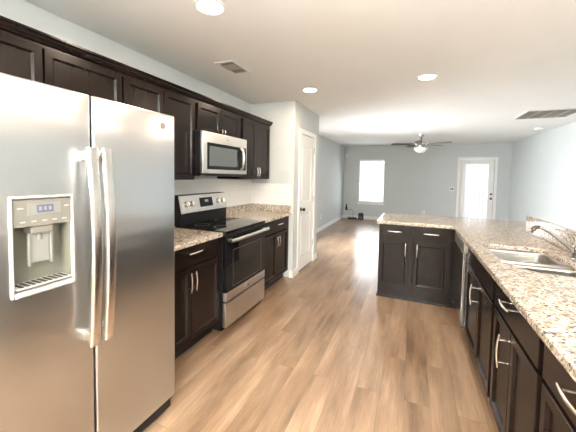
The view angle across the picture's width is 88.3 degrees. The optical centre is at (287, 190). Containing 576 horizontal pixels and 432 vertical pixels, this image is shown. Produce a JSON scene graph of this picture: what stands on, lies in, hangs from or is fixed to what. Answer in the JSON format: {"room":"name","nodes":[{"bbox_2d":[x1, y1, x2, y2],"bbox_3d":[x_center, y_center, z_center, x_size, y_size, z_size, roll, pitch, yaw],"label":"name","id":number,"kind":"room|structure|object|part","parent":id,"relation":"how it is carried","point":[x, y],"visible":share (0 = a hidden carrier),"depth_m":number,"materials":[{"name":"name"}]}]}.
{"room":"kitchen","nodes":[
{"label":"kitchen","id":0,"kind":"room"},
{"bbox_2d":[0,0,344,227],"bbox_3d":[-0.554,-0.027,4.432,0.100,2.440,12.740,2,3,23],"label":"wall","id":1,"kind":"structure","parent":0,"point":[331,155],"depth_m":2.79,"materials":[{"name":"grey paint"}]},
{"bbox_2d":[0,29,121,102],"bbox_3d":[-1.442,-0.636,1.644,0.369,0.310,0.943,2,3,23],"label":"upper cabinet","id":2,"kind":"object","parent":1,"relation":"attached to","point":[21,57],"visible":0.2,"depth_m":1.65,"materials":[{"name":"brown wood"}]},
{"bbox_3d":[-1.409,-0.619,1.385,0.020,0.275,0.452,2,3,23],"label":"door","id":3,"kind":"part","parent":2,"relation":"part of","materials":[{"name":"brown wood"}]},
{"bbox_3d":[-1.229,-0.638,1.813,0.020,0.275,0.458,2,3,23],"label":"door","id":4,"kind":"part","parent":2,"relation":"part of","materials":[{"name":"brown wood"}]},
{"bbox_2d":[0,15,272,125],"bbox_3d":[-1.001,-0.862,2.703,0.348,0.050,3.275,2,3,23],"label":"crown molding","id":5,"kind":"structure","parent":1,"relation":"attached to","point":[6,24],"depth_m":1.89,"materials":[{"name":"brown wood"}]},
{"bbox_2d":[120,72,194,179],"bbox_3d":[-1.119,-0.456,2.433,0.369,0.738,0.743,2,3,23],"label":"upper cabinet","id":6,"kind":"object","parent":1,"relation":"attached to","point":[136,92],"visible":0.25,"depth_m":2.51,"materials":[{"name":"brown wood"}]},
{"bbox_3d":[-1.070,-0.436,2.213,0.020,0.703,0.351,2,3,23],"label":"door","id":7,"kind":"part","parent":6,"relation":"part of","materials":[{"name":"brown wood"}]},
{"bbox_3d":[-0.928,-0.451,2.550,0.020,0.703,0.358,2,3,23],"label":"door","id":8,"kind":"part","parent":6,"relation":"part of","materials":[{"name":"brown wood"}]},
{"bbox_2d":[174,179,250,226],"bbox_3d":[-1.000,0.111,3.237,0.008,0.472,2.382,2,3,23],"label":"backsplash","id":9,"kind":"structure","parent":1,"relation":"attached to","point":[237,191],"depth_m":3.69,"materials":[{"name":"white paint"}]},
{"bbox_2d":[194,99,239,137],"bbox_3d":[-0.823,-0.713,3.117,0.369,0.284,0.763,2,3,23],"label":"upper cabinet","id":10,"kind":"object","parent":1,"relation":"attached to","point":[210,118],"visible":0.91,"depth_m":3.00,"materials":[{"name":"brown wood"}]},
{"bbox_3d":[-0.770,-0.694,2.906,0.020,0.250,0.355,2,3,23],"label":"door","id":11,"kind":"part","parent":10,"relation":"part of","materials":[{"name":"brown wood"}]},
{"bbox_2d":[195,130,246,175],"bbox_3d":[-0.781,-0.358,3.110,0.461,0.419,0.775,2,3,23],"label":"microwave","id":12,"kind":"object","parent":10,"relation":"attached to","point":[216,154],"visible":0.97,"depth_m":2.91,"materials":[{"name":"silver metal"}]},
{"bbox_3d":[-0.628,-0.334,3.024,0.002,0.250,0.610,2,3,23],"label":"door glass","id":13,"kind":"part","parent":12,"relation":"part of","materials":[{"name":"black glass"}]},
{"bbox_3d":[-0.500,-0.344,3.267,0.063,0.258,0.026,2,3,23],"label":"handle","id":14,"kind":"part","parent":12,"relation":"part of","materials":[{"name":"silver metal"}]},
{"bbox_3d":[-0.629,-0.708,3.241,0.020,0.250,0.357,2,3,23],"label":"door","id":15,"kind":"part","parent":10,"relation":"part of","materials":[{"name":"brown wood"}]},
{"bbox_2d":[217,115,269,178],"bbox_3d":[-0.524,-0.518,3.850,0.369,0.738,0.798,2,3,23],"label":"upper cabinet","id":16,"kind":"object","parent":1,"relation":"attached to","point":[257,134],"visible":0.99,"depth_m":3.76,"materials":[{"name":"brown wood"}]},
{"bbox_3d":[-0.472,-0.499,3.636,0.020,0.703,0.325,2,3,23],"label":"door","id":17,"kind":"part","parent":16,"relation":"part of","materials":[{"name":"brown wood"}]},
{"bbox_3d":[-0.335,-0.513,3.962,0.020,0.703,0.367,2,3,23],"label":"door","id":18,"kind":"part","parent":16,"relation":"part of","materials":[{"name":"brown wood"}]},
{"bbox_2d":[289,215,342,277],"bbox_3d":[0.979,1.029,7.178,0.685,0.105,6.349,2,3,23],"label":"baseboard","id":19,"kind":"structure","parent":1,"relation":"attached to","point":[324,226],"depth_m":7.62,"materials":[{"name":"white paint"}]},
{"bbox_2d":[251,101,318,276],"bbox_3d":[-0.015,-0.032,4.721,0.670,2.440,1.110,2,3,23],"label":"wall","id":20,"kind":"structure","parent":0,"point":[287,117],"depth_m":4.15,"materials":[{"name":"grey paint"}]},
{"bbox_2d":[251,183,290,205],"bbox_3d":[-0.253,0.051,4.218,0.625,0.298,0.008,2,3,23],"label":"backsplash","id":21,"kind":"structure","parent":20,"relation":"attached to","point":[261,193],"depth_m":4.21,"materials":[{"name":"white paint"}]},
{"bbox_2d":[296,128,316,273],"bbox_3d":[0.300,0.150,4.591,0.115,2.100,0.780,2,3,23],"label":"door","id":22,"kind":"structure","parent":20,"relation":"in","point":[307,145],"depth_m":4.60,"materials":[{"name":"white paint"}]},
{"bbox_3d":[0.256,0.663,4.632,0.028,0.650,0.432,2,3,23],"label":"panel","id":23,"kind":"part","parent":22,"relation":"part of","materials":[{"name":"white paint"}]},
{"bbox_3d":[0.272,-0.255,4.585,0.028,0.850,0.432,2,3,23],"label":"panel","id":24,"kind":"part","parent":22,"relation":"part of","materials":[{"name":"white paint"}]},
{"bbox_2d":[24,0,575,145],"bbox_3d":[1.691,-1.208,3.438,4.920,0.100,12.740,2,3,23],"label":"ceiling","id":25,"kind":"structure","parent":0,"point":[494,62],"depth_m":2.46,"materials":[{"name":"white paint"}]},
{"bbox_2d":[193,0,225,15],"bbox_3d":[-0.473,-1.109,1.800,0.196,0.007,0.196,2,3,23],"label":"recessed light","id":26,"kind":"object","parent":25,"relation":"in","point":[206,7],"visible":1,"depth_m":1.80,"materials":[{"name":"white plastic"}]},
{"bbox_2d":[197,0,221,13],"bbox_3d":[-0.473,-1.110,1.800,0.148,0.003,0.148,2,3,23],"label":"diffuser","id":27,"kind":"object","parent":26,"relation":"attached to","point":[203,6],"depth_m":1.79,"materials":[{"name":"white plastic"}]},
{"bbox_2d":[214,60,250,74],"bbox_3d":[-0.516,-1.158,2.809,0.200,0.014,0.330,2,3,23],"label":"ceiling vent","id":28,"kind":"object","parent":25,"relation":"in","point":[231,66],"visible":1,"depth_m":2.78,"materials":[{"name":"white plastic"}]},
{"bbox_2d":[302,88,317,92],"bbox_3d":[0.260,-1.183,3.511,0.196,0.007,0.196,2,3,23],"label":"recessed light","id":29,"kind":"object","parent":25,"relation":"in","point":[307,90],"visible":1,"depth_m":3.51,"materials":[{"name":"white plastic"}]},
{"bbox_2d":[304,89,315,91],"bbox_3d":[0.260,-1.185,3.511,0.148,0.003,0.148,2,3,23],"label":"diffuser","id":30,"kind":"object","parent":29,"relation":"attached to","point":[305,90],"depth_m":3.52,"materials":[{"name":"white plastic"}]},
{"bbox_2d":[391,134,449,153],"bbox_3d":[3.102,-1.087,6.975,1.271,0.455,1.264,2,3,23],"label":"ceiling fan","id":31,"kind":"object","parent":25,"relation":"hanging from","point":[421,149],"visible":1,"depth_m":6.93,"materials":[{"name":"silver metal"}]},
{"bbox_3d":[2.729,-1.101,7.085,0.495,0.034,0.135,2,3,13],"label":"blade","id":32,"kind":"part","parent":31,"relation":"part of","materials":[{"name":"brown wood"}]},
{"bbox_3d":[3.134,-0.941,7.001,0.310,0.117,0.310,2,3,23],"label":"lamp shade","id":33,"kind":"part","parent":31,"relation":"part of","materials":[{"name":"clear glass"}]},
{"bbox_2d":[416,74,437,80],"bbox_3d":[1.398,-1.137,2.986,0.196,0.007,0.196,2,3,23],"label":"recessed light","id":34,"kind":"object","parent":25,"relation":"in","point":[424,77],"visible":1,"depth_m":2.98,"materials":[{"name":"white plastic"}]},
{"bbox_2d":[419,75,434,79],"bbox_3d":[1.398,-1.138,2.985,0.148,0.003,0.148,2,3,23],"label":"diffuser","id":35,"kind":"object","parent":34,"relation":"attached to","point":[422,77],"depth_m":2.99,"materials":[{"name":"white plastic"}]},
{"bbox_2d":[512,108,575,119],"bbox_3d":[3.984,-1.168,4.556,0.710,0.013,0.710,2,3,23],"label":"ceiling vent","id":36,"kind":"object","parent":25,"relation":"in","point":[549,113],"visible":1,"depth_m":4.52,"materials":[{"name":"white plastic"}]},
{"bbox_2d":[143,218,498,431],"bbox_3d":[1.646,1.328,3.568,4.920,0.100,12.740,2,3,23],"label":"floor","id":37,"kind":"structure","parent":0,"point":[320,351],"depth_m":2.25,"materials":[{"name":"wood"}]},
{"bbox_2d":[0,72,174,431],"bbox_3d":[-1.177,0.456,1.477,0.877,1.757,0.911,2,3,23],"label":"refrigerator","id":38,"kind":"object","parent":37,"relation":"on","point":[87,287],"visible":1,"depth_m":1.24,"materials":[{"name":"grey metal"}]},
{"bbox_3d":[-0.933,0.081,1.122,0.034,0.098,0.189,2,3,23],"label":"control panel","id":39,"kind":"part","parent":38,"relation":"part of","materials":[{"name":"grey plastic"}]},
{"bbox_3d":[-0.915,0.067,1.117,0.002,0.044,0.110,2,3,23],"label":"display frame","id":40,"kind":"part","parent":38,"relation":"part of","materials":[{"name":"silver metal"}]},
{"bbox_3d":[-0.969,0.430,1.123,0.068,1.662,0.422,2,3,23],"label":"freezer door","id":41,"kind":"part","parent":38,"relation":"part of","materials":[{"name":"silver metal"}]},
{"bbox_3d":[-0.827,0.244,1.257,0.077,0.845,0.044,2,3,23],"label":"handle","id":42,"kind":"part","parent":38,"relation":"part of","materials":[{"name":"silver metal"}]},
{"bbox_3d":[-0.803,0.241,1.316,0.077,0.845,0.044,2,3,23],"label":"handle","id":43,"kind":"part","parent":38,"relation":"part of","materials":[{"name":"silver metal"}]},
{"bbox_3d":[-0.791,0.411,1.547,0.068,1.662,0.481,2,3,23],"label":"fridge door","id":44,"kind":"part","parent":38,"relation":"part of","materials":[{"name":"silver metal"}]},
{"bbox_2d":[174,238,218,358],"bbox_3d":[-1.013,0.852,2.411,0.664,0.876,0.758,2,3,23],"label":"base cabinet","id":45,"kind":"object","parent":37,"relation":"on","point":[196,267],"visible":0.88,"depth_m":2.36,"materials":[{"name":"brown wood"}]},
{"bbox_3d":[-0.827,0.889,2.139,0.020,0.565,0.351,2,3,23],"label":"door","id":46,"kind":"part","parent":45,"relation":"part of","materials":[{"name":"brown wood"}]},
{"bbox_3d":[-0.738,0.703,2.251,0.044,0.151,0.013,2,3,23],"label":"handle","id":47,"kind":"part","parent":45,"relation":"part of","materials":[{"name":"silver metal"}]},
{"bbox_3d":[-0.716,0.700,2.304,0.044,0.151,0.013,2,3,23],"label":"handle","id":48,"kind":"part","parent":45,"relation":"part of","materials":[{"name":"silver metal"}]},
{"bbox_3d":[-0.751,0.508,2.286,0.020,0.140,0.710,2,3,23],"label":"drawer","id":49,"kind":"part","parent":45,"relation":"part of","materials":[{"name":"brown wood"}]},
{"bbox_2d":[174,227,222,251],"bbox_3d":[-1.017,0.395,2.385,0.636,0.037,0.776,2,3,23],"label":"countertop","id":50,"kind":"structure","parent":45,"relation":"on","point":[183,238],"depth_m":2.43,"materials":[{"name":"beige stone"}]},
{"bbox_3d":[-0.688,0.875,2.470,0.020,0.565,0.351,2,3,23],"label":"door","id":51,"kind":"part","parent":45,"relation":"part of","materials":[{"name":"brown wood"}]},
{"bbox_2d":[174,192,269,330],"bbox_3d":[-0.670,0.653,3.088,0.721,1.215,0.757,2,3,23],"label":"range","id":52,"kind":"object","parent":37,"relation":"on","point":[242,243],"visible":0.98,"depth_m":2.92,"materials":[{"name":"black metal"}]},
{"bbox_3d":[-0.974,0.138,2.874,0.046,0.067,0.068,2,3,23],"label":"knob","id":53,"kind":"part","parent":52,"relation":"part of","materials":[{"name":"silver metal"}]},
{"bbox_3d":[-0.943,0.135,2.948,0.046,0.067,0.068,2,3,23],"label":"knob","id":54,"kind":"part","parent":52,"relation":"part of","materials":[{"name":"silver metal"}]},
{"bbox_2d":[175,217,264,233],"bbox_3d":[-0.665,0.352,3.073,0.580,0.025,0.757,2,3,23],"label":"cooktop","id":55,"kind":"object","parent":52,"relation":"in","point":[225,225],"depth_m":2.97,"materials":[{"name":"black glass"}]},
{"bbox_3d":[-0.427,1.113,3.006,0.040,0.223,0.751,2,3,23],"label":"drawer","id":56,"kind":"part","parent":52,"relation":"part of","materials":[{"name":"silver metal"}]},
{"bbox_3d":[-0.416,0.388,2.970,0.036,0.026,0.751,2,3,23],"label":"vent trim","id":57,"kind":"part","parent":52,"relation":"part of","materials":[{"name":"black plastic"}]},
{"bbox_3d":[-0.419,0.654,2.983,0.040,0.503,0.751,2,3,23],"label":"oven door","id":58,"kind":"part","parent":52,"relation":"part of","materials":[{"name":"black glass"}]},
{"bbox_3d":[-0.424,0.946,2.998,0.040,0.080,0.751,2,3,23],"label":"door rail","id":59,"kind":"part","parent":52,"relation":"part of","materials":[{"name":"silver metal"}]},
{"bbox_3d":[-0.366,0.435,2.951,0.071,0.033,0.735,2,3,23],"label":"handle","id":60,"kind":"part","parent":52,"relation":"part of","materials":[{"name":"silver metal"}]},
{"bbox_2d":[263,216,288,290],"bbox_3d":[-0.406,0.788,3.859,0.664,0.876,0.841,2,3,23],"label":"base cabinet","id":61,"kind":"object","parent":37,"relation":"on","point":[276,237],"visible":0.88,"depth_m":3.73,"materials":[{"name":"brown wood"}]},
{"bbox_2d":[226,203,291,222],"bbox_3d":[-0.406,0.283,3.837,0.636,0.133,0.844,2,3,23],"label":"countertop","id":62,"kind":"structure","parent":61,"relation":"on","point":[267,212],"depth_m":3.99,"materials":[{"name":"beige stone"}]},
{"bbox_3d":[-0.222,0.826,3.581,0.020,0.565,0.350,2,3,23],"label":"door","id":63,"kind":"part","parent":61,"relation":"part of","materials":[{"name":"brown wood"}]},
{"bbox_3d":[-0.145,0.445,3.728,0.020,0.140,0.710,2,3,23],"label":"drawer","id":64,"kind":"part","parent":61,"relation":"part of","materials":[{"name":"brown wood"}]},
{"bbox_3d":[-0.082,0.812,3.913,0.020,0.565,0.350,2,3,23],"label":"door","id":65,"kind":"part","parent":61,"relation":"part of","materials":[{"name":"brown wood"}]},
{"bbox_2d":[358,213,363,219],"bbox_3d":[2.406,0.860,9.805,0.170,0.225,0.102,2,3,17],"label":"router","id":66,"kind":"object","parent":37,"relation":"on","point":[360,215],"visible":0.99,"depth_m":9.76,"materials":[{"name":"black plastic"}]},
{"bbox_2d":[376,224,455,307],"bbox_3d":[1.811,0.846,3.503,1.410,0.876,0.665,2,3,23],"label":"base cabinet","id":67,"kind":"object","parent":37,"relation":"on","point":[415,264],"visible":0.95,"depth_m":3.39,"materials":[{"name":"brown wood"}]},
{"bbox_3d":[1.238,0.854,3.486,0.323,0.540,0.020,2,3,23],"label":"door","id":68,"kind":"part","parent":67,"relation":"part of","materials":[{"name":"brown wood"}]},
{"bbox_3d":[1.245,0.476,3.467,0.323,0.127,0.020,2,3,23],"label":"drawer","id":69,"kind":"part","parent":67,"relation":"part of","materials":[{"name":"brown wood"}]},
{"bbox_3d":[1.553,1.260,3.678,0.830,0.022,0.576,2,3,23],"label":"shoe molding","id":70,"kind":"part","parent":67,"relation":"part of","materials":[{"name":"brown wood"}]},
{"bbox_3d":[1.598,0.868,3.336,0.357,0.540,0.020,2,3,23],"label":"door","id":71,"kind":"part","parent":67,"relation":"part of","materials":[{"name":"brown wood"}]},
{"bbox_3d":[1.604,0.490,3.316,0.357,0.127,0.020,2,3,23],"label":"drawer","id":72,"kind":"part","parent":67,"relation":"part of","materials":[{"name":"brown wood"}]},
{"bbox_2d":[452,232,468,327],"bbox_3d":[1.919,0.886,2.752,0.628,0.868,0.601,2,3,23],"label":"dishwasher","id":73,"kind":"object","parent":37,"relation":"on","point":[460,262],"visible":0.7,"depth_m":2.70,"materials":[{"name":"grey metal"}]},
{"bbox_3d":[1.666,0.491,2.841,0.051,0.089,0.601,2,3,23],"label":"control panel","id":74,"kind":"part","parent":73,"relation":"part of","materials":[{"name":"silver metal"}]},
{"bbox_2d":[489,283,546,431],"bbox_3d":[1.311,0.950,1.296,0.664,0.876,0.663,2,3,23],"label":"base cabinet","id":75,"kind":"object","parent":37,"relation":"on","point":[516,381],"visible":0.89,"depth_m":1.36,"materials":[{"name":"brown wood"}]},
{"bbox_3d":[1.055,0.799,1.473,0.044,0.171,0.013,2,3,23],"label":"handle","id":76,"kind":"part","parent":75,"relation":"part of","materials":[{"name":"silver metal"}]},
{"bbox_3d":[1.118,0.954,1.556,0.020,0.565,0.305,2,3,23],"label":"door","id":77,"kind":"part","parent":75,"relation":"part of","materials":[{"name":"brown wood"}]},
{"bbox_3d":[1.042,0.554,1.421,0.044,0.013,0.151,2,3,23],"label":"handle","id":78,"kind":"part","parent":75,"relation":"part of","materials":[{"name":"silver metal"}]},
{"bbox_3d":[1.062,0.586,1.387,0.020,0.140,0.630,2,3,23],"label":"drawer","id":79,"kind":"part","parent":75,"relation":"part of","materials":[{"name":"brown wood"}]},
{"bbox_3d":[0.994,0.967,1.262,0.020,0.565,0.317,2,3,23],"label":"door","id":80,"kind":"part","parent":75,"relation":"part of","materials":[{"name":"brown wood"}]},
{"bbox_2d":[464,248,573,398],"bbox_3d":[1.620,0.917,2.033,0.664,0.876,0.923,2,3,23],"label":"base cabinet","id":81,"kind":"object","parent":37,"relation":"on","point":[480,305],"visible":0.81,"depth_m":2.03,"materials":[{"name":"brown wood"}]},
{"bbox_3d":[1.440,0.920,2.323,0.020,0.565,0.460,2,3,23],"label":"door","id":82,"kind":"part","parent":81,"relation":"part of","materials":[{"name":"brown wood"}]},
{"bbox_3d":[1.344,0.759,2.161,0.044,0.151,0.013,2,3,23],"label":"handle","id":83,"kind":"part","parent":81,"relation":"part of","materials":[{"name":"silver metal"}]},
{"bbox_3d":[1.369,0.554,2.120,0.020,0.140,0.860,2,3,23],"label":"false drawer","id":84,"kind":"part","parent":81,"relation":"part of","materials":[{"name":"brown wood"}]},
{"bbox_3d":[1.272,0.938,1.923,0.020,0.565,0.392,2,3,23],"label":"door","id":85,"kind":"part","parent":81,"relation":"part of","materials":[{"name":"brown wood"}]},
{"bbox_2d":[539,343,575,431],"bbox_3d":[1.056,0.976,0.688,0.664,0.876,0.643,2,3,23],"label":"base cabinet","id":86,"kind":"object","parent":37,"relation":"on","point":[558,396],"visible":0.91,"depth_m":0.97,"materials":[{"name":"brown wood"}]},
{"bbox_2d":[377,213,575,381],"bbox_3d":[1.458,0.448,2.192,1.770,0.037,3.810,2,3,23],"label":"countertop","id":87,"kind":"structure","parent":86,"relation":"on","point":[547,302],"depth_m":1.57,"materials":[{"name":"beige stone"}]},
{"bbox_2d":[488,248,575,276],"bbox_3d":[1.591,0.554,1.959,0.387,0.190,0.725,2,3,23],"label":"sink","id":88,"kind":"object","parent":87,"relation":"in","point":[532,261],"visible":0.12,"depth_m":2.04,"materials":[{"name":"silver metal"}]},
{"bbox_3d":[1.651,0.552,2.102,0.387,0.168,0.415,2,3,23],"label":"bowl","id":89,"kind":"part","parent":88,"relation":"part of","materials":[{"name":"silver metal"}]},
{"bbox_3d":[1.506,0.567,1.753,0.383,0.168,0.280,2,3,23],"label":"bowl","id":90,"kind":"part","parent":88,"relation":"part of","materials":[{"name":"silver metal"}]},
{"bbox_2d":[526,215,575,252],"bbox_3d":[1.805,0.387,1.585,0.020,0.160,2.965,2,3,23],"label":"granite upstand","id":91,"kind":"object","parent":87,"relation":"on","point":[531,221],"visible":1,"depth_m":2.42,"materials":[{"name":"beige stone"}]},
{"bbox_2d":[529,225,575,260],"bbox_3d":[1.762,0.343,1.956,0.284,0.209,0.060,2,3,23],"label":"kitchen faucet","id":92,"kind":"object","parent":87,"relation":"on","point":[572,249],"visible":1,"depth_m":1.94,"materials":[{"name":"silver metal"}]},
{"bbox_3d":[1.774,0.328,1.951,0.217,0.178,0.026,2,3,23],"label":"spout","id":93,"kind":"part","parent":92,"relation":"part of","materials":[{"name":"silver metal"}]},
{"bbox_3d":[1.820,0.306,1.931,0.131,0.107,0.030,2,3,23],"label":"lever","id":94,"kind":"part","parent":92,"relation":"part of","materials":[{"name":"silver metal"}]},
{"bbox_2d":[570,245,575,260],"bbox_3d":[1.865,0.401,1.916,0.060,0.100,0.060,2,3,23],"label":"faucet","id":95,"kind":"object","parent":92,"relation":"on","point":[573,249],"depth_m":1.91,"materials":[{"name":"silver metal"}]},
{"bbox_3d":[0.859,0.981,0.940,0.020,0.565,0.303,2,3,23],"label":"door","id":96,"kind":"part","parent":86,"relation":"part of","materials":[{"name":"brown wood"}]},
{"bbox_3d":[0.791,0.587,0.823,0.044,0.013,0.151,2,3,23],"label":"handle","id":97,"kind":"part","parent":86,"relation":"part of","materials":[{"name":"silver metal"}]},
{"bbox_2d":[343,143,512,219],"bbox_3d":[4.117,-0.196,9.335,4.720,2.440,0.120,2,3,23],"label":"wall","id":98,"kind":"structure","parent":0,"point":[415,182],"depth_m":9.25,"materials":[{"name":"grey paint"}]},
{"bbox_2d":[343,215,379,219],"bbox_3d":[3.462,0.949,9.586,3.399,0.105,0.015,2,3,23],"label":"baseboard","id":99,"kind":"structure","parent":98,"relation":"attached to","point":[344,216],"depth_m":9.94,"materials":[{"name":"white paint"}]},
{"bbox_2d":[357,159,384,204],"bbox_3d":[2.772,-0.274,9.860,0.880,1.495,0.145,2,3,23],"label":"window","id":100,"kind":"structure","parent":98,"relation":"in","point":[371,172],"depth_m":9.87,"materials":[{"name":"white paint"}]},
{"bbox_3d":[2.750,0.431,9.873,0.880,0.085,0.095,2,3,23],"label":"sill","id":101,"kind":"part","parent":100,"relation":"part of","materials":[{"name":"white paint"}]},
{"bbox_3d":[2.799,-0.321,9.920,0.760,1.345,0.006,2,3,23],"label":"pane","id":102,"kind":"part","parent":100,"relation":"part of","materials":[{"name":"white"}]},
{"bbox_2d":[456,157,497,219],"bbox_3d":[5.526,0.056,8.727,0.995,2.050,0.130,2,3,23],"label":"door","id":103,"kind":"structure","parent":98,"relation":"in","point":[476,178],"depth_m":8.72,"materials":[{"name":"white paint"}]},
{"bbox_2d":[463,165,488,218],"bbox_3d":[5.527,0.035,8.741,0.571,1.583,0.022,2,3,23],"label":"blind","id":104,"kind":"object","parent":103,"relation":"attached to","point":[475,177],"depth_m":8.74,"materials":[{"name":"white fabric"}]},
{"bbox_3d":[5.535,0.029,8.760,0.615,1.620,0.004,2,3,23],"label":"pane","id":105,"kind":"part","parent":103,"relation":"part of","materials":[{"name":"white"}]},
{"bbox_2d":[508,121,575,230],"bbox_3d":[3.890,0.147,2.574,0.100,2.440,12.740,2,3,23],"label":"wall","id":106,"kind":"structure","parent":0,"point":[543,167],"depth_m":6.15,"materials":[{"name":"grey paint"}]}
]}

